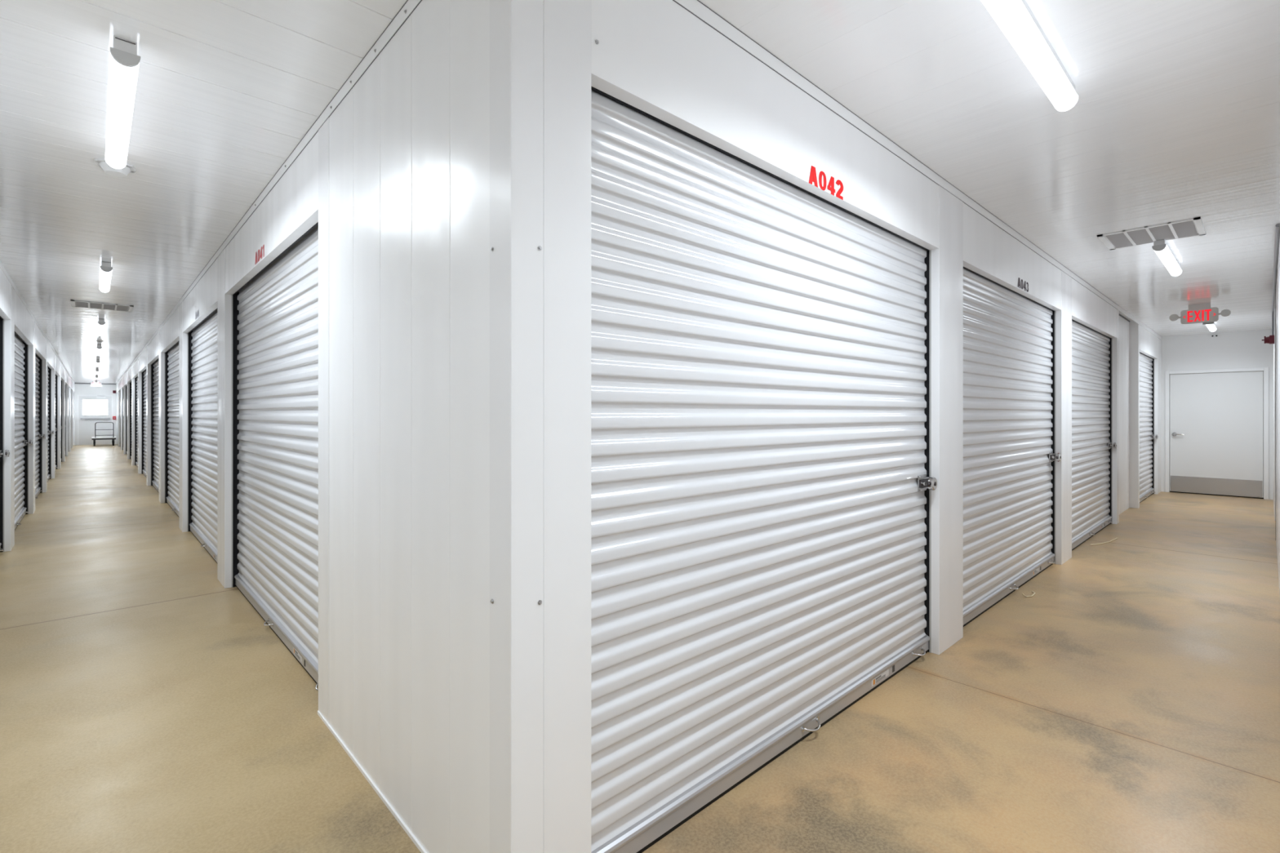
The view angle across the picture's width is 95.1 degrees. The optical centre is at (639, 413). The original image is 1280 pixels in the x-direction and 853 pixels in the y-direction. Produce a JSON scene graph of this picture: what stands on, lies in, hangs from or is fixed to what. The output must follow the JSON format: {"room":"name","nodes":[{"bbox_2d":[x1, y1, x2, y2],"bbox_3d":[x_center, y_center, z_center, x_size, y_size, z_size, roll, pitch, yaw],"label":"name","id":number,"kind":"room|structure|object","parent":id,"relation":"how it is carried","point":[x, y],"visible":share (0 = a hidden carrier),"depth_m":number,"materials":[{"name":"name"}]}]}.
{"room":"self-storage corridor","nodes":[
{"label":"self-storage corridor","id":0,"kind":"room"},
{"bbox_2d":[0,267,74,445],"bbox_3d":[-11.176,0.010,11.045,0.050,2.740,39.800,0,0,-43],"label":"wall","id":1,"kind":"structure","parent":0,"point":[24,321],"depth_m":7.44,"materials":[{"name":"white metal"}]},
{"bbox_2d":[0,315,4,551],"bbox_3d":[-5.495,0.092,4.857,0.131,2.575,2.690,0,0,-43],"label":"door","id":2,"kind":"structure","parent":1,"relation":"in","point":[2,320],"depth_m":5.84,"materials":[{"name":"grey metal"}]},
{"bbox_2d":[4,449,9,457],"bbox_3d":[-6.288,0.395,5.818,0.028,0.081,0.097,0,0,-43],"label":"lock","id":3,"kind":"object","parent":2,"relation":"attached to","point":[6,451],"visible":1,"depth_m":5.80,"materials":[{"name":"grey metal"}]},
{"bbox_2d":[4,284,14,551],"bbox_3d":[-6.467,0.012,6.001,0.052,2.736,0.370,0,0,-43],"label":"trim","id":4,"kind":"structure","parent":1,"relation":"attached to","point":[9,325],"depth_m":5.88,"materials":[{"name":"white metal"}]},
{"bbox_2d":[14,331,29,529],"bbox_3d":[-7.542,0.092,7.050,0.131,2.575,2.690,0,0,-43],"label":"door","id":5,"kind":"structure","parent":1,"relation":"in","point":[21,348],"depth_m":7.68,"materials":[{"name":"grey metal"}]},
{"bbox_2d":[14,333,24,519],"bbox_3d":[-7.536,0.116,7.056,0.012,2.462,2.618,0,0,-43],"label":"curtain","id":6,"kind":"object","parent":5,"relation":"hanging from","point":[19,343],"depth_m":7.50,"materials":[{"name":"silver metal"}]},
{"bbox_2d":[28,320,35,514],"bbox_3d":[-8.514,0.012,8.194,0.052,2.736,0.370,0,0,-43],"label":"trim","id":7,"kind":"structure","parent":1,"relation":"attached to","point":[31,348],"depth_m":8.07,"materials":[{"name":"white metal"}]},
{"bbox_2d":[0,261,74,382],"bbox_3d":[-11.157,-1.333,11.063,0.003,0.052,39.800,0,0,-43],"label":"trim","id":8,"kind":"structure","parent":1,"relation":"attached to","point":[2,266],"depth_m":7.20,"materials":[{"name":"white metal"}]},
{"bbox_2d":[35,352,43,499],"bbox_3d":[-9.589,0.092,9.243,0.131,2.575,2.690,0,0,-43],"label":"door","id":9,"kind":"structure","parent":1,"relation":"in","point":[38,362],"depth_m":10.10,"materials":[{"name":"grey metal"}]},
{"bbox_2d":[35,354,39,492],"bbox_3d":[-9.583,0.116,9.249,0.012,2.462,2.618,0,0,-43],"label":"curtain","id":10,"kind":"object","parent":9,"relation":"hanging from","point":[37,358],"depth_m":9.81,"materials":[{"name":"silver metal"}]},
{"bbox_2d":[42,339,47,492],"bbox_3d":[-10.561,0.012,10.387,0.052,2.736,0.370,0,0,-43],"label":"trim","id":11,"kind":"structure","parent":1,"relation":"attached to","point":[44,362],"depth_m":10.26,"materials":[{"name":"white metal"}]},
{"bbox_2d":[47,365,52,482],"bbox_3d":[-11.636,0.092,11.436,0.131,2.575,2.690,0,0,-43],"label":"door","id":12,"kind":"structure","parent":1,"relation":"in","point":[49,370],"depth_m":12.41,"materials":[{"name":"grey metal"}]},
{"bbox_2d":[47,366,48,475],"bbox_3d":[-11.630,0.116,11.442,0.012,2.462,2.618,0,0,-43],"label":"curtain","id":13,"kind":"object","parent":12,"relation":"hanging from","point":[47,366],"depth_m":12.27,"materials":[{"name":"silver metal"}]},
{"bbox_2d":[51,353,55,478],"bbox_3d":[-12.609,0.012,12.580,0.052,2.736,0.370,0,0,-43],"label":"trim","id":14,"kind":"structure","parent":1,"relation":"attached to","point":[53,371],"depth_m":12.45,"materials":[{"name":"white metal"}]},
{"bbox_2d":[55,374,57,469],"bbox_3d":[-13.684,0.092,13.629,0.131,2.575,2.690,0,0,-43],"label":"door","id":15,"kind":"structure","parent":1,"relation":"in","point":[56,376],"depth_m":14.61,"materials":[{"name":"grey metal"}]},
{"bbox_2d":[57,362,61,468],"bbox_3d":[-14.656,0.012,14.773,0.052,2.736,0.370,0,0,-43],"label":"trim","id":16,"kind":"structure","parent":1,"relation":"attached to","point":[59,377],"depth_m":14.65,"materials":[{"name":"white metal"}]},
{"bbox_2d":[61,380,62,462],"bbox_3d":[-15.731,0.092,15.822,0.131,2.575,2.690,0,0,-43],"label":"door","id":17,"kind":"structure","parent":1,"relation":"in","point":[61,380],"depth_m":16.81,"materials":[{"name":"grey metal"}]},
{"bbox_2d":[62,368,65,462],"bbox_3d":[-16.703,0.012,16.966,0.052,2.736,0.370,0,0,-43],"label":"trim","id":18,"kind":"structure","parent":1,"relation":"attached to","point":[64,382],"depth_m":16.84,"materials":[{"name":"white metal"}]},
{"bbox_2d":[65,384,66,456],"bbox_3d":[-17.778,0.092,18.015,0.131,2.575,2.690,0,0,-43],"label":"door","id":19,"kind":"structure","parent":1,"relation":"in","point":[65,384],"depth_m":19.01,"materials":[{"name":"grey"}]},
{"bbox_2d":[66,373,68,456],"bbox_3d":[-18.750,0.012,19.159,0.052,2.736,0.370,0,0,-43],"label":"trim","id":20,"kind":"structure","parent":1,"relation":"attached to","point":[67,385],"depth_m":19.03,"materials":[{"name":"white metal"}]},
{"bbox_2d":[68,377,71,451],"bbox_3d":[-20.797,0.012,21.352,0.052,2.736,0.370,0,0,-43],"label":"trim","id":21,"kind":"structure","parent":1,"relation":"attached to","point":[69,388],"depth_m":21.22,"materials":[{"name":"white metal"}]},
{"bbox_2d":[71,390,72,448],"bbox_3d":[-22.844,0.012,23.545,0.052,2.736,0.370,0,0,-43],"label":"trim","id":22,"kind":"structure","parent":1,"relation":"attached to","point":[71,390],"depth_m":23.41,"materials":[{"name":"white metal"}]},
{"bbox_2d":[74,383,116,444],"bbox_3d":[-24.279,0.010,26.119,1.467,2.740,0.120,0,0,-43],"label":"wall","id":23,"kind":"structure","parent":0,"point":[79,388],"depth_m":26.00,"materials":[{"name":"white paint"}]},
{"bbox_2d":[74,382,115,384],"bbox_3d":[-24.227,-1.335,26.064,1.367,0.050,0.030,0,0,-43],"label":"trim","id":24,"kind":"structure","parent":23,"relation":"attached to","point":[74,383],"depth_m":25.90,"materials":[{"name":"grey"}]},
{"bbox_2d":[79,395,111,444],"bbox_3d":[-24.180,0.275,25.997,1.070,2.207,0.303,0,0,-43],"label":"door","id":25,"kind":"structure","parent":23,"relation":"in","point":[86,422],"depth_m":26.03,"materials":[{"name":"white paint"}]},
{"bbox_2d":[77,395,113,444],"bbox_3d":[-24.266,0.275,26.090,1.170,2.210,0.100,0,0,-43],"label":"trim","id":26,"kind":"structure","parent":23,"relation":"attached to","point":[112,396],"depth_m":25.73,"materials":[{"name":"white metal"}]},
{"bbox_2d":[116,0,489,852],"bbox_3d":[-12.011,0.010,14.014,0.050,2.740,34.319,0,0,-43],"label":"wall","id":27,"kind":"structure","parent":0,"point":[409,143],"depth_m":1.91,"materials":[{"name":"white metal"}]},
{"bbox_2d":[117,392,118,444],"bbox_3d":[-22.674,0.092,25.540,0.131,2.575,2.375,0,0,-43],"label":"door","id":28,"kind":"structure","parent":27,"relation":"in","point":[117,393],"depth_m":26.35,"materials":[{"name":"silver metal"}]},
{"bbox_2d":[118,391,119,446],"bbox_3d":[-21.810,0.012,24.511,0.052,2.736,0.370,0,0,-43],"label":"trim","id":29,"kind":"structure","parent":27,"relation":"attached to","point":[118,391],"depth_m":24.38,"materials":[{"name":"white metal"}]},
{"bbox_2d":[120,391,120,446],"bbox_3d":[-20.735,0.092,23.462,0.131,2.575,2.690,0,0,-43],"label":"door","id":30,"kind":"structure","parent":27,"relation":"in","point":[120,391],"depth_m":24.40,"materials":[{"name":"grey metal"}]},
{"bbox_2d":[120,388,122,449],"bbox_3d":[-19.763,0.012,22.318,0.052,2.736,0.370,0,0,-43],"label":"trim","id":31,"kind":"structure","parent":27,"relation":"attached to","point":[121,388],"depth_m":22.18,"materials":[{"name":"white metal"}]},
{"bbox_2d":[122,388,123,449],"bbox_3d":[-18.688,0.092,21.269,0.131,2.575,2.690,0,0,-43],"label":"door","id":32,"kind":"structure","parent":27,"relation":"in","point":[122,388],"depth_m":22.20,"materials":[{"name":"grey metal"}]},
{"bbox_2d":[123,375,125,453],"bbox_3d":[-17.716,0.012,20.125,0.052,2.736,0.370,0,0,-43],"label":"trim","id":33,"kind":"structure","parent":27,"relation":"attached to","point":[124,387],"depth_m":20.00,"materials":[{"name":"white metal"}]},
{"bbox_2d":[125,385,127,453],"bbox_3d":[-16.640,0.092,19.076,0.131,2.575,2.690,0,0,-43],"label":"door","id":34,"kind":"structure","parent":27,"relation":"in","point":[126,385],"depth_m":20.01,"materials":[{"name":"grey metal"}]},
{"bbox_2d":[127,382,129,458],"bbox_3d":[-15.668,0.012,17.932,0.052,2.736,0.370,0,0,-43],"label":"trim","id":35,"kind":"structure","parent":27,"relation":"attached to","point":[128,384],"depth_m":17.79,"materials":[{"name":"white metal"}]},
{"bbox_2d":[129,382,131,459],"bbox_3d":[-14.593,0.092,16.883,0.131,2.575,2.690,0,0,-43],"label":"door","id":36,"kind":"structure","parent":27,"relation":"in","point":[130,382],"depth_m":17.82,"materials":[{"name":"grey metal"}]},
{"bbox_2d":[131,364,134,465],"bbox_3d":[-13.621,0.012,15.739,0.052,2.736,0.370,0,0,-43],"label":"trim","id":37,"kind":"structure","parent":27,"relation":"attached to","point":[132,379],"depth_m":15.61,"materials":[{"name":"white metal"}]},
{"bbox_2d":[134,376,137,466],"bbox_3d":[-12.546,0.092,14.691,0.131,2.575,2.690,0,0,-43],"label":"door","id":38,"kind":"structure","parent":27,"relation":"in","point":[135,378],"depth_m":15.62,"materials":[{"name":"grey metal"}]},
{"bbox_2d":[136,376,137,462],"bbox_3d":[-12.553,0.116,14.684,0.012,2.462,2.618,0,0,-43],"label":"curtain","id":39,"kind":"object","parent":38,"relation":"hanging from","point":[137,376],"depth_m":15.45,"materials":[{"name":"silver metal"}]},
{"bbox_2d":[137,356,141,474],"bbox_3d":[-11.574,0.012,13.546,0.052,2.736,0.370,0,0,-43],"label":"trim","id":40,"kind":"structure","parent":27,"relation":"attached to","point":[139,373],"depth_m":13.42,"materials":[{"name":"white metal"}]},
{"bbox_2d":[141,368,146,476],"bbox_3d":[-10.499,0.092,12.498,0.131,2.575,2.690,0,0,-43],"label":"door","id":41,"kind":"structure","parent":27,"relation":"in","point":[144,373],"depth_m":13.43,"materials":[{"name":"grey metal"}]},
{"bbox_2d":[143,369,146,471],"bbox_3d":[-10.505,0.116,12.492,0.012,2.462,2.618,0,0,-43],"label":"curtain","id":42,"kind":"object","parent":41,"relation":"hanging from","point":[144,371],"depth_m":13.10,"materials":[{"name":"silver metal"}]},
{"bbox_2d":[146,346,151,485],"bbox_3d":[-9.527,0.012,11.353,0.052,2.736,0.370,0,0,-43],"label":"trim","id":43,"kind":"structure","parent":27,"relation":"attached to","point":[148,366],"depth_m":11.23,"materials":[{"name":"white metal"}]},
{"bbox_2d":[151,357,159,493],"bbox_3d":[-8.452,0.092,10.305,0.131,2.575,2.690,0,0,-43],"label":"door","id":44,"kind":"structure","parent":27,"relation":"in","point":[154,366],"depth_m":10.96,"materials":[{"name":"grey metal"}]},
{"bbox_2d":[153,359,159,486],"bbox_3d":[-8.458,0.116,10.299,0.012,2.462,2.618,0,0,-43],"label":"curtain","id":45,"kind":"object","parent":44,"relation":"hanging from","point":[156,364],"depth_m":10.70,"materials":[{"name":"silver metal"}]},
{"bbox_2d":[159,328,164,503],"bbox_3d":[-7.480,0.012,9.160,0.052,2.736,0.370,0,0,-43],"label":"trim","id":46,"kind":"structure","parent":27,"relation":"attached to","point":[162,355],"depth_m":9.03,"materials":[{"name":"white metal"}]},
{"bbox_2d":[164,341,178,516],"bbox_3d":[-6.405,0.092,8.111,0.131,2.575,2.690,0,0,-43],"label":"door","id":47,"kind":"structure","parent":27,"relation":"in","point":[171,355],"depth_m":8.58,"materials":[{"name":"grey metal"}]},
{"bbox_2d":[178,301,186,532],"bbox_3d":[-5.433,0.012,6.967,0.052,2.736,0.370,0,0,-43],"label":"trim","id":48,"kind":"structure","parent":27,"relation":"attached to","point":[182,336],"depth_m":6.84,"materials":[{"name":"white metal"}]},
{"bbox_2d":[186,308,217,563],"bbox_3d":[-4.358,0.092,5.918,0.131,2.575,2.690,0,0,-43],"label":"door","id":49,"kind":"structure","parent":27,"relation":"in","point":[202,340],"depth_m":6.18,"materials":[{"name":"grey metal"}]},
{"bbox_2d":[217,248,231,588],"bbox_3d":[-3.385,0.012,4.774,0.052,2.736,0.370,0,0,-43],"label":"trim","id":50,"kind":"structure","parent":27,"relation":"attached to","point":[224,300],"depth_m":4.65,"materials":[{"name":"white metal"}]},
{"bbox_2d":[254,244,263,264],"bbox_3d":[-2.376,-0.992,3.655,0.001,0.076,0.273,0,0,-43],"label":"sign","id":51,"kind":"object","parent":27,"relation":"attached to","point":[259,255],"visible":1,"depth_m":3.66,"materials":[{"name":"red"}]},
{"bbox_2d":[115,0,422,385],"bbox_3d":[-12.031,-1.333,13.994,0.008,0.052,34.322,0,0,-43],"label":"trim","id":52,"kind":"structure","parent":27,"relation":"attached to","point":[410,6],"depth_m":2.67,"materials":[{"name":"white metal"}]},
{"bbox_2d":[231,222,318,691],"bbox_3d":[-2.311,0.092,3.725,0.131,2.575,2.690,0,0,-43],"label":"door","id":53,"kind":"structure","parent":27,"relation":"in","point":[275,313],"depth_m":3.63,"materials":[{"name":"silver metal"}]},
{"bbox_2d":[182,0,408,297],"bbox_3d":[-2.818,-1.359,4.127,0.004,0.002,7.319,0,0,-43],"label":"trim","id":54,"kind":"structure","parent":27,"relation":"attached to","point":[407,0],"depth_m":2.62,"materials":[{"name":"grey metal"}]},
{"bbox_2d":[318,117,328,724],"bbox_3d":[-1.426,0.012,2.639,0.004,2.736,0.165,0,0,-43],"label":"trim","id":55,"kind":"structure","parent":27,"relation":"attached to","point":[323,132],"depth_m":2.63,"materials":[{"name":"white metal"}]},
{"bbox_2d":[317,711,426,852],"bbox_3d":[-0.937,1.373,2.111,0.006,0.014,1.595,0,0,-43],"label":"trim","id":56,"kind":"structure","parent":27,"relation":"attached to","point":[366,775],"depth_m":2.13,"materials":[{"name":"white metal"}]},
{"bbox_2d":[0,444,1279,852],"bbox_3d":[-5.749,1.440,16.124,20.400,0.120,40.020,0,0,-43],"label":"floor","id":57,"kind":"structure","parent":0,"point":[1130,703],"depth_m":2.62,"materials":[{"name":"concrete"}]},
{"bbox_2d":[91,422,115,446],"bbox_3d":[-23.233,0.867,25.371,0.770,1.022,1.100,0,0,-43],"label":"cart","id":58,"kind":"object","parent":57,"relation":"on","point":[94,438],"visible":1,"depth_m":25.03,"materials":[{"name":"grey metal"}]},
{"bbox_2d":[1022,591,1035,597],"bbox_3d":[2.974,1.368,4.455,0.194,0.024,0.054,0,0,-37],"label":"pull cord","id":59,"kind":"object","parent":57,"relation":"on","point":[1032,591],"visible":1,"depth_m":4.41,"materials":[{"name":"beige fabric"}]},
{"bbox_2d":[1089,537,1117,545],"bbox_3d":[4.997,1.371,6.278,0.655,0.017,0.044,0,0,-31],"label":"pull cord","id":60,"kind":"object","parent":57,"relation":"on","point":[1116,538],"visible":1,"depth_m":6.22,"materials":[{"name":"beige fabric"}]},
{"bbox_2d":[0,0,1279,383],"bbox_3d":[-5.749,-1.410,16.124,20.400,0.100,40.020,0,0,-43],"label":"ceiling","id":61,"kind":"structure","parent":0,"point":[1175,116],"depth_m":2.75,"materials":[{"name":"white metal"}]},
{"bbox_2d":[90,380,102,386],"bbox_3d":[-22.456,-1.244,24.181,0.340,0.232,0.060,0,0,-43],"label":"exit sign","id":62,"kind":"object","parent":61,"relation":"hanging from","point":[92,384],"visible":0.96,"depth_m":24.16,"materials":[{"name":"white plastic"}]},
{"bbox_2d":[95,359,100,365],"bbox_3d":[-13.940,-1.314,15.058,0.084,0.091,1.241,0,0,-43],"label":"ceiling lamp","id":63,"kind":"object","parent":61,"relation":"attached to","point":[97,362],"visible":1,"depth_m":14.63,"materials":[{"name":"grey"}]},
{"bbox_2d":[96,344,102,353],"bbox_3d":[-11.040,-1.314,11.951,0.084,0.091,1.241,0,0,-43],"label":"ceiling lamp","id":64,"kind":"object","parent":61,"relation":"attached to","point":[99,348],"visible":1,"depth_m":11.59,"materials":[{"name":"grey plastic"}]},
{"bbox_2d":[97,318,105,333],"bbox_3d":[-8.126,-1.314,8.829,0.084,0.091,1.241,0,0,-43],"label":"ceiling lamp","id":65,"kind":"object","parent":61,"relation":"attached to","point":[101,324],"visible":1,"depth_m":8.57,"materials":[{"name":"grey plastic"}]},
{"bbox_2d":[70,299,133,311],"bbox_3d":[-6.775,-1.355,7.383,0.570,0.010,0.550,0,0,-43],"label":"ceiling vent","id":66,"kind":"object","parent":61,"relation":"in","point":[79,304],"visible":1,"depth_m":7.36,"materials":[{"name":"white metal"}]},
{"bbox_2d":[98,261,112,293],"bbox_3d":[-5.192,-1.314,5.686,0.084,0.091,1.241,0,0,-43],"label":"ceiling lamp","id":67,"kind":"object","parent":61,"relation":"attached to","point":[105,273],"visible":1,"depth_m":5.46,"materials":[{"name":"grey plastic"}]},
{"bbox_2d":[93,158,136,177],"bbox_3d":[-2.870,-1.336,3.203,0.171,0.048,0.174,0,0,-43],"label":"bracket","id":68,"kind":"object","parent":61,"relation":"attached to","point":[100,162],"visible":0.81,"depth_m":3.19,"materials":[{"name":"white metal"}]},
{"bbox_2d":[105,35,140,168],"bbox_3d":[-2.292,-1.314,2.579,0.084,0.091,1.241,0,0,-43],"label":"ceiling lamp","id":69,"kind":"object","parent":61,"relation":"attached to","point":[124,60],"visible":1,"depth_m":2.37,"materials":[{"name":"white plastic"}]},
{"bbox_2d":[980,0,1078,111],"bbox_3d":[1.332,-1.314,2.030,1.241,0.091,0.084,0,0,-43],"label":"ceiling lamp","id":70,"kind":"object","parent":61,"relation":"attached to","point":[1015,19],"visible":1,"depth_m":2.06,"materials":[{"name":"grey plastic"}]},
{"bbox_2d":[1097,217,1205,249],"bbox_3d":[3.874,-1.355,4.437,0.550,0.010,0.570,0,0,-43],"label":"ceiling vent","id":71,"kind":"object","parent":61,"relation":"in","point":[1184,228],"visible":0.99,"depth_m":4.41,"materials":[{"name":"white metal"}]},
{"bbox_2d":[1151,239,1182,276],"bbox_3d":[4.498,-1.314,4.985,1.241,0.091,0.084,0,0,-43],"label":"ceiling lamp","id":72,"kind":"object","parent":61,"relation":"attached to","point":[1161,247],"visible":1,"depth_m":4.81,"materials":[{"name":"grey plastic"}]},
{"bbox_2d":[1168,302,1231,324],"bbox_3d":[6.952,-1.231,7.277,0.065,0.257,0.552,0,0,-43],"label":"exit sign","id":73,"kind":"object","parent":61,"relation":"hanging from","point":[1203,313],"visible":1,"depth_m":7.25,"materials":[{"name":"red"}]},
{"bbox_2d":[1205,323,1216,332],"bbox_3d":[8.430,-1.314,8.656,1.241,0.091,0.084,0,0,-43],"label":"ceiling lamp","id":74,"kind":"object","parent":61,"relation":"attached to","point":[1211,327],"visible":0.47,"depth_m":8.73,"materials":[{"name":"grey plastic"}]},
{"bbox_2d":[542,0,1161,852],"bbox_3d":[4.432,0.010,5.978,13.021,2.740,0.130,0,0,-43],"label":"wall","id":75,"kind":"structure","parent":0,"point":[657,58],"depth_m":2.27,"materials":[{"name":"white metal"}]},
{"bbox_2d":[489,0,599,852],"bbox_3d":[-0.254,0.012,1.581,0.285,2.736,0.112,0,0,-43],"label":"trim","id":76,"kind":"structure","parent":75,"relation":"attached to","point":[516,26],"depth_m":1.48,"materials":[{"name":"white metal"}]},
{"bbox_2d":[543,0,591,852],"bbox_3d":[-0.193,0.012,1.572,0.157,2.736,0.004,0,0,-43],"label":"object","id":77,"kind":"structure","parent":75,"relation":"attached to","point":[566,23],"depth_m":1.57,"materials":[{"name":"white metal"}]},
{"bbox_2d":[591,86,931,852],"bbox_3d":[0.728,0.092,2.551,2.585,2.575,0.145,0,0,-43],"label":"door","id":78,"kind":"structure","parent":75,"relation":"in","point":[761,345],"depth_m":2.17,"materials":[{"name":"silver metal"}]},
{"bbox_2d":[875,674,885,683],"bbox_3d":[1.217,1.335,2.961,0.105,0.023,0.001,0,0,-43],"label":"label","id":79,"kind":"object","parent":78,"relation":"attached to","point":[879,677],"depth_m":2.96,"materials":[{"name":"grey"}]},
{"bbox_2d":[927,476,937,490],"bbox_3d":[1.647,0.395,3.297,0.097,0.081,0.028,0,0,-43],"label":"lock","id":80,"kind":"object","parent":78,"relation":"attached to","point":[932,482],"visible":1,"depth_m":3.29,"materials":[{"name":"silver metal"}]},
{"bbox_2d":[808,165,843,199],"bbox_3d":[0.795,-0.984,2.493,0.288,0.082,0.001,0,0,-43],"label":"unit number","id":81,"kind":"object","parent":75,"relation":"attached to","point":[813,173],"visible":1,"depth_m":2.48,"materials":[{"name":"red plastic"}]},
{"bbox_2d":[672,0,1161,339],"bbox_3d":[4.459,-1.333,5.912,13.071,0.052,0.003,0,0,-43],"label":"trim","id":82,"kind":"structure","parent":75,"relation":"attached to","point":[695,6],"depth_m":2.62,"materials":[{"name":"white metal"}]},
{"bbox_2d":[931,185,963,654],"bbox_3d":[1.834,0.012,3.498,0.385,2.736,0.052,0,0,-43],"label":"pillar","id":83,"kind":"structure","parent":75,"relation":"attached to","point":[947,261],"depth_m":3.42,"materials":[{"name":"white metal"}]},
{"bbox_2d":[963,266,1055,626],"bbox_3d":[2.858,0.092,4.540,2.595,2.575,0.145,0,0,-43],"label":"door","id":84,"kind":"structure","parent":75,"relation":"in","point":[1009,337],"depth_m":4.43,"materials":[{"name":"silver metal"}]},
{"bbox_2d":[1056,453,1061,462],"bbox_3d":[3.789,0.395,5.297,0.097,0.081,0.028,0,0,-43],"label":"lock","id":85,"kind":"object","parent":84,"relation":"attached to","point":[1058,455],"visible":1,"depth_m":5.28,"materials":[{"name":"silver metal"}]},
{"bbox_2d":[1017,277,1028,292],"bbox_3d":[2.946,-0.990,4.500,0.294,0.077,0.001,0,0,-43],"label":"unit number","id":86,"kind":"object","parent":75,"relation":"attached to","point":[1019,281],"visible":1,"depth_m":4.49,"materials":[{"name":"grey plastic"}]},
{"bbox_2d":[1055,271,1071,564],"bbox_3d":[3.978,0.012,5.499,0.410,2.736,0.052,0,0,-43],"label":"trim","id":87,"kind":"structure","parent":75,"relation":"attached to","point":[1063,317],"depth_m":5.40,"materials":[{"name":"white metal"}]},
{"bbox_2d":[1071,319,1112,550],"bbox_3d":[4.987,0.092,6.527,2.530,2.575,0.145,0,0,-43],"label":"door","id":88,"kind":"structure","parent":75,"relation":"in","point":[1091,349],"depth_m":6.58,"materials":[{"name":"silver metal"}]},
{"bbox_2d":[1112,309,1119,524],"bbox_3d":[5.984,0.012,7.372,0.140,2.736,0.052,0,0,-43],"label":"trim","id":89,"kind":"structure","parent":75,"relation":"attached to","point":[1115,340],"depth_m":7.33,"materials":[{"name":"white metal"}]},
{"bbox_2d":[1139,351,1155,502],"bbox_3d":[8.057,0.092,9.393,2.160,2.575,0.145,0,0,-43],"label":"door","id":90,"kind":"structure","parent":75,"relation":"in","point":[1146,362],"depth_m":9.64,"materials":[{"name":"silver metal"}]},
{"bbox_2d":[1161,328,1273,499],"bbox_3d":[9.743,0.010,9.916,0.122,2.740,1.800,0,0,-43],"label":"wall","id":91,"kind":"structure","parent":0,"point":[1246,348],"depth_m":9.82,"materials":[{"name":"white paint"}]},
{"bbox_2d":[1169,371,1263,498],"bbox_3d":[9.695,0.344,9.878,0.115,2.070,1.131,0,0,-43],"label":"door","id":92,"kind":"structure","parent":91,"relation":"in","point":[1216,420],"depth_m":9.87,"materials":[{"name":"white paint"}]},
{"bbox_2d":[1164,367,1268,499],"bbox_3d":[9.710,0.315,9.893,0.082,2.130,1.245,0,0,-43],"label":"trim","id":93,"kind":"structure","parent":91,"relation":"attached to","point":[1265,370],"depth_m":9.77,"materials":[{"name":"white metal"}]},
{"bbox_2d":[1273,236,1279,593],"bbox_3d":[5.428,0.010,4.875,13.071,2.740,0.150,0,0,-43],"label":"wall","id":94,"kind":"structure","parent":0,"point":[1277,311],"depth_m":5.61,"materials":[{"name":"white metal"}]},
{"bbox_2d":[1262,335,1274,344],"bbox_3d":[8.302,-0.975,7.739,0.100,0.110,0.115,0,0,-43],"label":"fire alarm horn","id":95,"kind":"object","parent":94,"relation":"attached to","point":[1269,340],"visible":0.94,"depth_m":7.70,"materials":[{"name":"red plastic"}]},
{"bbox_2d":[1271,223,1279,335],"bbox_3d":[6.453,-1.194,5.954,5.160,0.328,0.021,0,0,-43],"label":"conduit","id":96,"kind":"object","parent":94,"relation":"attached to","point":[1277,226],"visible":1,"depth_m":5.47,"materials":[{"name":"grey metal"}]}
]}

